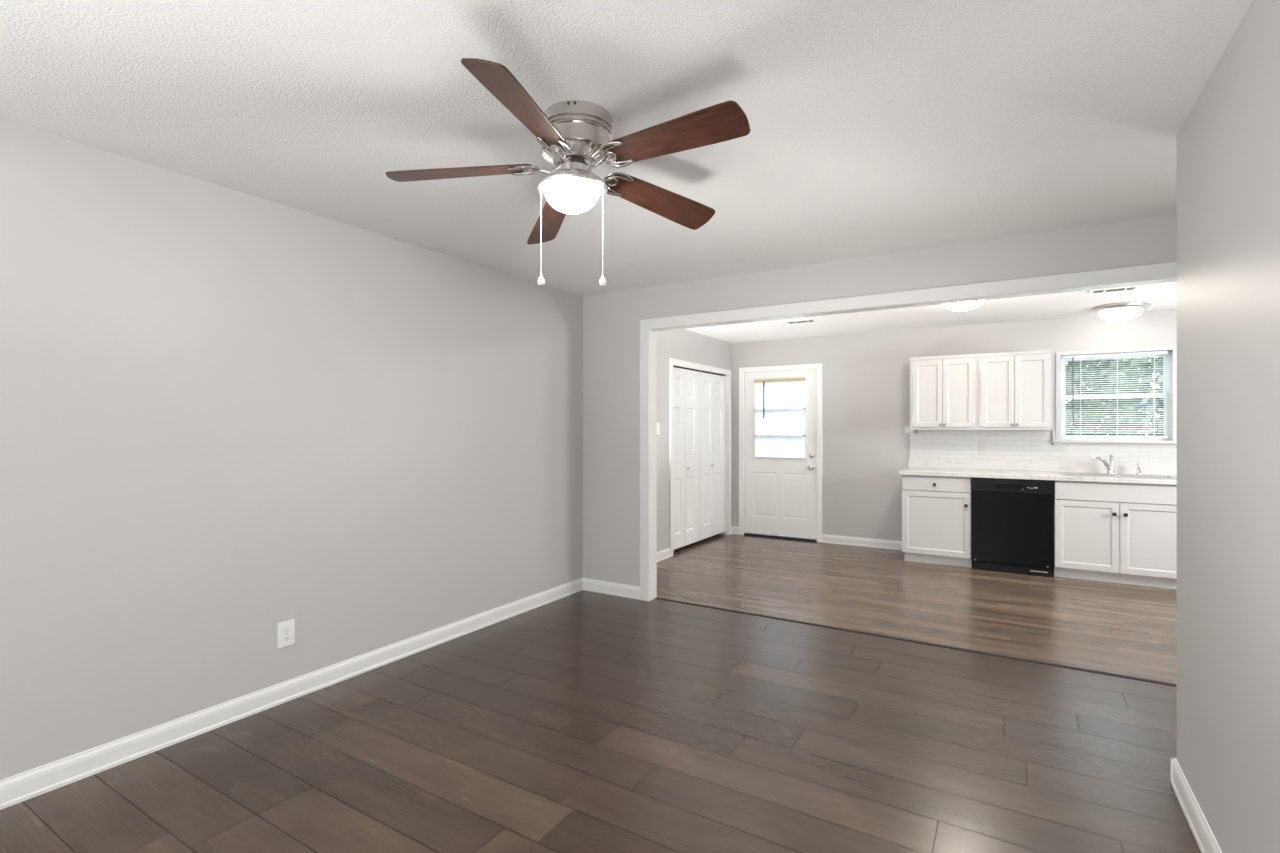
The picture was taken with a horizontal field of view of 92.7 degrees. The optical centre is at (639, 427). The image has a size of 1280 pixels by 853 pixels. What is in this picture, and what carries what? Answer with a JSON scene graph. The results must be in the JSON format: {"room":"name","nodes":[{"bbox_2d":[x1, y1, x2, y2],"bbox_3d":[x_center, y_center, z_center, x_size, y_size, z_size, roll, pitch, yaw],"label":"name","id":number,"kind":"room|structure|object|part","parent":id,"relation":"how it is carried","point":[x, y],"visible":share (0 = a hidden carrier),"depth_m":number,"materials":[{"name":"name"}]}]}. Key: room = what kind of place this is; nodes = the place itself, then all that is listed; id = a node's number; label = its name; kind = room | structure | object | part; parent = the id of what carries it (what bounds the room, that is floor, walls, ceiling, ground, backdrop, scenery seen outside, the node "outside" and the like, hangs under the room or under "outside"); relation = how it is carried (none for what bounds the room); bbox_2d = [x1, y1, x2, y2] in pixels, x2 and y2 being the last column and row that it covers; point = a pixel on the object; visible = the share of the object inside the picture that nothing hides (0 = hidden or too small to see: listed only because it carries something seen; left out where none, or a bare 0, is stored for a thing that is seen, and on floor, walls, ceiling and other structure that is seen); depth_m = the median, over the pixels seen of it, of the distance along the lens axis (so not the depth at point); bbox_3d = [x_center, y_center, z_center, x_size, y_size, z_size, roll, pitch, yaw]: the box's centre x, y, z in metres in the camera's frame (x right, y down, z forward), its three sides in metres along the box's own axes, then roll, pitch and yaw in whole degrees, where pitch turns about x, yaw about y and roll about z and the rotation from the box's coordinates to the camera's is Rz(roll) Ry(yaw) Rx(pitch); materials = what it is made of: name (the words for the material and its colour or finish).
{"room":"living room","nodes":[
{"label":"living room","id":0,"kind":"room"},
{"bbox_2d":[0,119,731,779],"bbox_3d":[-1.387,0.121,3.712,0.120,2.550,9.825,0,0,31],"label":"wall","id":1,"kind":"structure","parent":0,"point":[228,416],"depth_m":2.81,"materials":[{"name":"paint"}]},
{"bbox_2d":[277,619,294,648],"bbox_3d":[-1.742,1.015,3.008,0.009,0.124,0.084,0,0,31],"label":"wall outlet","id":2,"kind":"object","parent":1,"relation":"attached to","point":[285,630],"visible":1,"depth_m":3.00,"materials":[{"name":"white plastic"}]},
{"bbox_2d":[283,626,289,633],"bbox_3d":[-1.740,0.995,3.006,0.003,0.028,0.034,0,0,31],"label":"socket","id":3,"kind":"object","parent":2,"relation":"attached to","point":[286,629],"depth_m":3.01,"materials":[{"name":"white plastic"}]},
{"bbox_2d":[283,634,289,641],"bbox_3d":[-1.740,1.035,3.006,0.003,0.028,0.034,0,0,31],"label":"socket","id":4,"kind":"object","parent":2,"relation":"attached to","point":[286,637],"depth_m":3.01,"materials":[{"name":"white plastic"}]},
{"bbox_2d":[0,526,731,809],"bbox_3d":[-1.329,1.297,3.676,0.016,0.098,9.585,0,0,31],"label":"baseboard","id":5,"kind":"structure","parent":1,"relation":"attached to","point":[18,788],"depth_m":2.81,"materials":[{"name":"paint"}]},
{"bbox_2d":[657,422,659,433],"bbox_3d":[0.187,0.006,6.152,0.018,0.120,0.075,0,0,31],"label":"light switch","id":6,"kind":"object","parent":1,"relation":"attached to","point":[658,423],"visible":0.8,"depth_m":6.16,"materials":[{"name":"white plastic"}]},
{"bbox_2d":[669,358,730,556],"bbox_3d":[0.680,0.310,7.074,0.136,2.072,1.605,0,0,31],"label":"door","id":7,"kind":"structure","parent":1,"relation":"in","point":[699,394],"depth_m":7.01,"materials":[{"name":"paint"}]},
{"bbox_2d":[0,534,1200,852],"bbox_3d":[0.764,1.376,2.408,6.510,0.060,9.845,0,0,31],"label":"floor","id":8,"kind":"structure","parent":0,"point":[583,721],"depth_m":2.66,"materials":[{"name":"brown wood"}]},
{"bbox_2d":[902,475,972,567],"bbox_3d":[3.048,0.910,6.236,0.613,0.872,0.648,0,0,31],"label":"base cabinet","id":9,"kind":"object","parent":8,"relation":"on","point":[936,510],"visible":0.97,"depth_m":5.98,"materials":[{"name":"paint"}]},
{"bbox_3d":[2.897,0.552,5.990,0.606,0.137,0.019,0,0,31],"label":"drawer","id":10,"kind":"part","parent":9,"relation":"part of","materials":[{"name":"paint"}]},
{"bbox_2d":[899,458,1176,484],"bbox_3d":[3.724,0.399,5.823,2.247,0.146,0.646,0,0,31],"label":"countertop","id":11,"kind":"structure","parent":9,"relation":"on","point":[975,468],"depth_m":5.88,"materials":[{"name":"stone"}]},
{"bbox_2d":[1090,455,1114,473],"bbox_3d":[4.291,0.338,5.675,0.222,0.173,0.062,0,0,3],"label":"kitchen faucet","id":12,"kind":"object","parent":11,"relation":"on","point":[1110,468],"visible":1,"depth_m":5.66,"materials":[{"name":"silver metal"}]},
{"bbox_3d":[4.282,0.339,5.670,0.207,0.149,0.035,0,0,0],"label":"spout","id":13,"kind":"part","parent":12,"relation":"part of","materials":[{"name":"silver metal"}]},
{"bbox_3d":[4.372,0.314,5.670,0.036,0.124,0.034,0,0,31],"label":"lever","id":14,"kind":"part","parent":12,"relation":"part of","materials":[{"name":"silver metal"}]},
{"bbox_2d":[1059,472,1176,478],"bbox_3d":[4.284,0.516,5.492,0.833,0.182,0.490,0,0,31],"label":"sink","id":15,"kind":"object","parent":11,"relation":"in","point":[1149,476],"visible":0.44,"depth_m":5.54,"materials":[{"name":"silver metal"}]},
{"bbox_3d":[4.100,0.517,5.574,0.364,0.178,0.370,0,0,31],"label":"bowl","id":16,"kind":"part","parent":15,"relation":"part of","materials":[{"name":"silver metal"}]},
{"bbox_2d":[1136,461,1141,474],"bbox_3d":[4.546,0.365,5.563,0.044,0.119,0.044,0,0,31],"label":"sprayer","id":17,"kind":"object","parent":15,"relation":"on","point":[1138,462],"visible":1,"depth_m":5.55,"materials":[{"name":"silver metal"}]},
{"bbox_3d":[4.441,0.517,5.366,0.364,0.178,0.370,0,0,31],"label":"bowl","id":18,"kind":"part","parent":15,"relation":"part of","materials":[{"name":"silver metal"}]},
{"bbox_2d":[972,478,1053,576],"bbox_3d":[3.582,0.910,5.889,0.647,0.860,0.624,0,0,31],"label":"dishwasher","id":19,"kind":"object","parent":8,"relation":"on","point":[1013,519],"visible":0.99,"depth_m":5.63,"materials":[{"name":"black plastic"}]},
{"bbox_3d":[3.410,0.519,5.636,0.251,0.014,0.010,0,0,31],"label":"handle","id":20,"kind":"part","parent":19,"relation":"part of","materials":[{"name":"black plastic"}]},
{"bbox_3d":[3.442,1.305,5.661,0.639,0.070,0.014,0,0,31],"label":"kick plate","id":21,"kind":"part","parent":19,"relation":"part of","materials":[{"name":"black plastic"}]},
{"bbox_3d":[3.435,0.539,5.649,0.647,0.118,0.040,0,0,31],"label":"control panel","id":22,"kind":"part","parent":19,"relation":"part of","materials":[{"name":"black plastic"}]},
{"bbox_2d":[1052,480,1176,588],"bbox_3d":[4.266,0.910,5.491,0.924,0.872,0.648,0,0,31],"label":"base cabinet","id":23,"kind":"object","parent":8,"relation":"on","point":[1123,533],"visible":0.84,"depth_m":5.25,"materials":[{"name":"paint"}]},
{"bbox_3d":[3.920,0.946,5.364,0.458,0.604,0.019,0,0,31],"label":"door","id":24,"kind":"part","parent":23,"relation":"part of","materials":[{"name":"paint"}]},
{"bbox_3d":[4.313,0.946,5.124,0.453,0.604,0.019,0,0,31],"label":"door","id":25,"kind":"part","parent":23,"relation":"part of","materials":[{"name":"paint"}]},
{"bbox_2d":[0,0,1252,295],"bbox_3d":[0.248,-1.154,0.798,5.950,0.120,6.560,0,0,31],"label":"ceiling","id":26,"kind":"structure","parent":0,"point":[878,127],"depth_m":2.09,"materials":[{"name":"white paint"}]},
{"bbox_2d":[385,58,749,285],"bbox_3d":[-0.193,-0.796,2.110,1.201,0.596,1.235,0,0,31],"label":"ceiling fan","id":27,"kind":"object","parent":26,"relation":"hanging from","point":[575,136],"visible":1,"depth_m":2.05,"materials":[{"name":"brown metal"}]},
{"bbox_3d":[-0.621,-0.887,2.123,0.500,0.046,0.128,-5,-8,-3],"label":"blade","id":28,"kind":"part","parent":27,"relation":"part of","materials":[{"name":"brown wood"}]},
{"bbox_3d":[-0.334,-0.917,1.759,0.128,0.046,0.500,-2,0,16],"label":"blade","id":29,"kind":"part","parent":27,"relation":"part of","materials":[{"name":"brown wood"}]},
{"bbox_3d":[-0.347,-0.680,2.138,0.004,0.328,0.003,0,0,31],"label":"pull chain","id":30,"kind":"part","parent":27,"relation":"part of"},
{"bbox_3d":[-0.347,-0.517,2.138,0.025,0.042,0.025,0,0,31],"label":"chain knob","id":31,"kind":"part","parent":27,"relation":"part of","materials":[{"name":"white plastic"}]},
{"bbox_3d":[-0.363,-0.865,2.508,0.128,0.046,0.500,1,-8,-20],"label":"blade","id":32,"kind":"part","parent":27,"relation":"part of","materials":[{"name":"brown wood"}]},
{"bbox_3d":[-0.238,-0.804,2.158,0.192,0.077,0.192,0,0,31],"label":"lamp shade","id":33,"kind":"part","parent":27,"relation":"part of","materials":[{"name":"white glass"}]},
{"bbox_3d":[-0.130,-0.679,2.138,0.004,0.331,0.003,0,0,31],"label":"pull chain","id":34,"kind":"part","parent":27,"relation":"part of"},
{"bbox_3d":[-0.130,-0.515,2.138,0.025,0.042,0.025,0,0,31],"label":"chain knob","id":35,"kind":"part","parent":27,"relation":"part of","materials":[{"name":"white plastic"}]},
{"bbox_3d":[0.084,-0.881,2.383,0.500,0.046,0.128,7,-8,-38],"label":"blade","id":36,"kind":"part","parent":27,"relation":"part of","materials":[{"name":"brown wood"}]},
{"bbox_3d":[0.102,-0.913,1.920,0.500,0.046,0.128,1,-2,34],"label":"blade","id":37,"kind":"part","parent":27,"relation":"part of","materials":[{"name":"brown wood"}]},
{"bbox_2d":[583,213,1176,599],"bbox_3d":[1.981,0.121,3.632,5.710,2.550,0.116,0,0,31],"label":"wall","id":38,"kind":"structure","parent":0,"point":[611,321],"depth_m":4.50,"materials":[{"name":"paint"}]},
{"bbox_2d":[640,262,1176,600],"bbox_3d":[1.955,0.251,3.588,4.574,2.190,0.018,0,0,31],"label":"trim","id":39,"kind":"structure","parent":38,"relation":"attached to","point":[1163,270],"depth_m":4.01,"materials":[{"name":"paint"}]},
{"bbox_2d":[655,597,1176,685],"bbox_3d":[2.008,1.344,3.675,5.710,0.005,0.030,0,0,31],"label":"trim","id":40,"kind":"structure","parent":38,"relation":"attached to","point":[874,634],"depth_m":3.78,"materials":[{"name":"brown wood"}]},
{"bbox_2d":[685,282,1176,342],"bbox_3d":[2.840,-1.144,5.035,5.950,0.140,3.175,0,0,31],"label":"ceiling","id":41,"kind":"structure","parent":0,"point":[1161,296],"depth_m":5.90,"materials":[{"name":"white paint"}]},
{"bbox_2d":[784,319,817,323],"bbox_3d":[1.622,-1.070,6.159,0.300,0.009,0.150,0,0,31],"label":"ceiling vent","id":42,"kind":"object","parent":41,"relation":"in","point":[806,320],"visible":1,"depth_m":6.14,"materials":[{"name":"white plastic"}]},
{"bbox_2d":[943,300,983,311],"bbox_3d":[2.581,-0.998,4.880,0.410,0.153,0.410,0,0,31],"label":"ceiling light","id":43,"kind":"object","parent":41,"relation":"attached to","point":[960,306],"visible":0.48,"depth_m":4.81,"materials":[{"name":"white glass"}]},
{"bbox_2d":[1089,285,1139,293],"bbox_3d":[3.673,-1.070,4.740,0.300,0.009,0.150,0,0,31],"label":"ceiling vent","id":44,"kind":"object","parent":41,"relation":"in","point":[1128,288],"visible":0.98,"depth_m":4.73,"materials":[{"name":"white plastic"}]},
{"bbox_2d":[1092,302,1150,323],"bbox_3d":[4.246,-0.998,5.398,0.410,0.153,0.410,0,0,31],"label":"ceiling light","id":45,"kind":"object","parent":41,"relation":"attached to","point":[1124,311],"visible":1,"depth_m":5.29,"materials":[{"name":"white glass"}]},
{"bbox_3d":[4.246,-0.984,5.398,0.312,0.092,0.312,0,0,31],"label":"lamp shade","id":46,"kind":"part","parent":45,"relation":"part of","materials":[{"name":"white glass"}]},
{"bbox_2d":[732,309,1176,540],"bbox_3d":[3.635,0.121,6.334,5.710,2.550,0.130,0,0,31],"label":"wall","id":47,"kind":"structure","parent":0,"point":[866,376],"depth_m":6.84,"materials":[{"name":"paint"}]},
{"bbox_2d":[739,363,822,542],"bbox_3d":[1.717,0.294,7.472,1.043,2.104,0.190,0,0,31],"label":"door","id":48,"kind":"structure","parent":47,"relation":"in","point":[782,498],"depth_m":7.43,"materials":[{"name":"paint"}]},
{"bbox_2d":[754,378,804,458],"bbox_3d":[1.688,-0.112,7.428,0.632,0.965,0.048,0,0,31],"label":"door blind","id":49,"kind":"object","parent":48,"relation":"attached to","point":[779,403],"visible":1,"depth_m":7.43,"materials":[{"name":"white plastic"}]},
{"bbox_3d":[1.693,-0.577,7.436,0.632,0.035,0.028,0,0,31],"label":"head rail","id":50,"kind":"part","parent":49,"relation":"part of","materials":[{"name":"white plastic"}]},
{"bbox_3d":[1.694,0.363,7.439,0.615,0.015,0.018,0,0,31],"label":"rail","id":51,"kind":"part","parent":49,"relation":"part of","materials":[{"name":"white plastic"}]},
{"bbox_3d":[1.702,-0.112,7.450,0.681,1.019,0.011,0,0,31],"label":"glass frame","id":52,"kind":"part","parent":48,"relation":"part of","materials":[{"name":"paint"}]},
{"bbox_2d":[732,526,901,549],"bbox_3d":[3.596,1.297,6.272,5.710,0.098,0.016,0,0,31],"label":"baseboard","id":53,"kind":"structure","parent":47,"relation":"attached to","point":[833,539],"depth_m":6.94,"materials":[{"name":"paint"}]},
{"bbox_2d":[905,426,918,433],"bbox_3d":[2.961,0.022,6.656,0.141,0.083,0.031,0,0,43],"label":"light switch","id":54,"kind":"object","parent":47,"relation":"attached to","point":[907,428],"visible":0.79,"depth_m":6.68,"materials":[{"name":"white plastic"}]},
{"bbox_3d":[2.944,0.021,6.676,0.091,0.080,0.008,0,0,31],"label":"plate","id":55,"kind":"part","parent":54,"relation":"part of","materials":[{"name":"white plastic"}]},
{"bbox_2d":[910,354,976,429],"bbox_3d":[3.156,-0.358,6.344,0.620,0.757,0.350,0,0,31],"label":"upper cabinet","id":56,"kind":"object","parent":47,"relation":"attached to","point":[943,389],"visible":0.98,"depth_m":6.21,"materials":[{"name":"paint"}]},
{"bbox_3d":[2.965,-0.350,6.298,0.276,0.683,0.019,0,0,31],"label":"door","id":57,"kind":"part","parent":56,"relation":"part of","materials":[{"name":"paint"}]},
{"bbox_3d":[3.088,-0.721,6.232,0.620,0.030,0.008,0,0,31],"label":"molding","id":58,"kind":"part","parent":56,"relation":"part of","materials":[{"name":"paint"}]},
{"bbox_3d":[3.205,-0.350,6.151,0.276,0.683,0.019,0,0,31],"label":"door","id":59,"kind":"part","parent":56,"relation":"part of","materials":[{"name":"paint"}]},
{"bbox_2d":[977,350,1050,429],"bbox_3d":[3.680,-0.358,6.024,0.608,0.757,0.350,0,0,31],"label":"upper cabinet","id":60,"kind":"object","parent":47,"relation":"attached to","point":[1014,388],"visible":1,"depth_m":5.89,"materials":[{"name":"paint"}]},
{"bbox_3d":[3.495,-0.350,5.973,0.282,0.683,0.019,0,0,31],"label":"door","id":61,"kind":"part","parent":60,"relation":"part of","materials":[{"name":"paint"}]},
{"bbox_3d":[3.612,-0.721,5.912,0.608,0.030,0.008,0,0,31],"label":"molding","id":62,"kind":"part","parent":60,"relation":"part of","materials":[{"name":"paint"}]},
{"bbox_3d":[3.739,-0.350,5.824,0.282,0.683,0.019,0,0,31],"label":"door","id":63,"kind":"part","parent":60,"relation":"part of","materials":[{"name":"paint"}]},
{"bbox_2d":[910,430,1176,463],"bbox_3d":[3.898,0.173,6.091,2.230,0.304,0.009,0,0,31],"label":"tile backsplash","id":64,"kind":"structure","parent":47,"relation":"attached to","point":[1034,445],"depth_m":6.14,"materials":[{"name":"white tile"}]},
{"bbox_2d":[980,444,987,454],"bbox_3d":[3.545,0.221,6.297,0.072,0.112,0.009,0,0,31],"label":"backsplash outlet","id":65,"kind":"object","parent":64,"relation":"attached to","point":[983,447],"visible":1,"depth_m":6.29,"materials":[{"name":"grey plastic"}]},
{"bbox_2d":[1053,345,1176,446],"bbox_3d":[4.485,-0.286,5.782,0.962,0.912,0.165,0,0,31],"label":"window","id":66,"kind":"structure","parent":47,"relation":"in","point":[1059,433],"depth_m":5.75,"materials":[{"name":"paint"}]},
{"bbox_3d":[4.470,0.130,5.756,0.962,0.028,0.105,0,0,31],"label":"sill","id":67,"kind":"part","parent":66,"relation":"part of","materials":[{"name":"paint"}]},
{"bbox_3d":[4.508,-0.105,5.818,0.814,0.425,0.021,0,0,31],"label":"sash","id":68,"kind":"part","parent":66,"relation":"part of","materials":[{"name":"white plastic"}]},
{"bbox_3d":[4.520,-0.488,5.839,0.814,0.413,0.021,0,0,31],"label":"sash","id":69,"kind":"part","parent":66,"relation":"part of","materials":[{"name":"white plastic"}]},
{"bbox_2d":[1064,351,1167,437],"bbox_3d":[4.480,-0.304,5.773,0.782,0.796,0.048,0,0,31],"label":"window blind","id":70,"kind":"object","parent":66,"relation":"attached to","point":[1152,353],"visible":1,"depth_m":5.75,"materials":[{"name":"white plastic"}]},
{"bbox_3d":[4.484,0.085,5.779,0.774,0.018,0.026,0,0,31],"label":"rail","id":71,"kind":"part","parent":70,"relation":"part of","materials":[{"name":"white plastic"}]},
{"bbox_3d":[4.483,-0.689,5.779,0.782,0.026,0.028,0,0,31],"label":"head rail","id":72,"kind":"part","parent":70,"relation":"part of","materials":[{"name":"white plastic"}]},
{"bbox_3d":[4.506,-0.299,5.766,0.003,0.766,0.032,0,0,31],"label":"ladder cord","id":73,"kind":"part","parent":70,"relation":"part of","materials":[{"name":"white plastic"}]},
{"bbox_3d":[4.736,-0.299,5.625,0.003,0.766,0.032,0,0,31],"label":"ladder cord","id":74,"kind":"part","parent":70,"relation":"part of","materials":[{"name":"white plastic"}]},
{"bbox_2d":[1177,0,1279,852],"bbox_3d":[0.639,0.121,-0.073,0.120,2.550,5.483,0,0,31],"label":"wall","id":75,"kind":"structure","parent":0,"point":[1228,144],"depth_m":1.71,"materials":[{"name":"paint"}]},
{"bbox_2d":[1170,758,1221,852],"bbox_3d":[1.524,1.297,-0.534,2.143,0.098,5.379,0,0,31],"label":"baseboard","id":76,"kind":"structure","parent":75,"relation":"attached to","point":[1202,832],"depth_m":2.05,"materials":[{"name":"paint"}]},
{"label":"outside","id":77,"kind":"structure","parent":0,"visible":0},
{"bbox_3d":[13.707,1.771,22.407,50.000,0.150,37.465,0,0,31],"label":"ground","id":78,"kind":"structure","parent":77,"visible":0},
{"bbox_2d":[1065,360,1140,434],"bbox_3d":[10.513,-1.273,15.532,3.952,5.943,3.887,0,0,31],"label":"tree","id":79,"kind":"object","parent":78,"relation":"on","point":[1082,376],"visible":0.02,"depth_m":14.86,"materials":[{"name":"green plant"}]},
{"bbox_2d":[1065,358,1151,435],"bbox_3d":[8.674,-0.691,12.092,2.378,4.779,2.263,0,0,31],"label":"tree","id":80,"kind":"object","parent":78,"relation":"on","point":[1078,414],"visible":0.17,"depth_m":11.48,"materials":[{"name":"green plant"}]},
{"bbox_2d":[1106,356,1163,435],"bbox_3d":[8.364,-0.711,9.207,2.083,4.821,2.043,0,0,31],"label":"tree","id":81,"kind":"object","parent":78,"relation":"on","point":[1130,432],"visible":0.1,"depth_m":9.34,"materials":[{"name":"green plant"}]}
]}

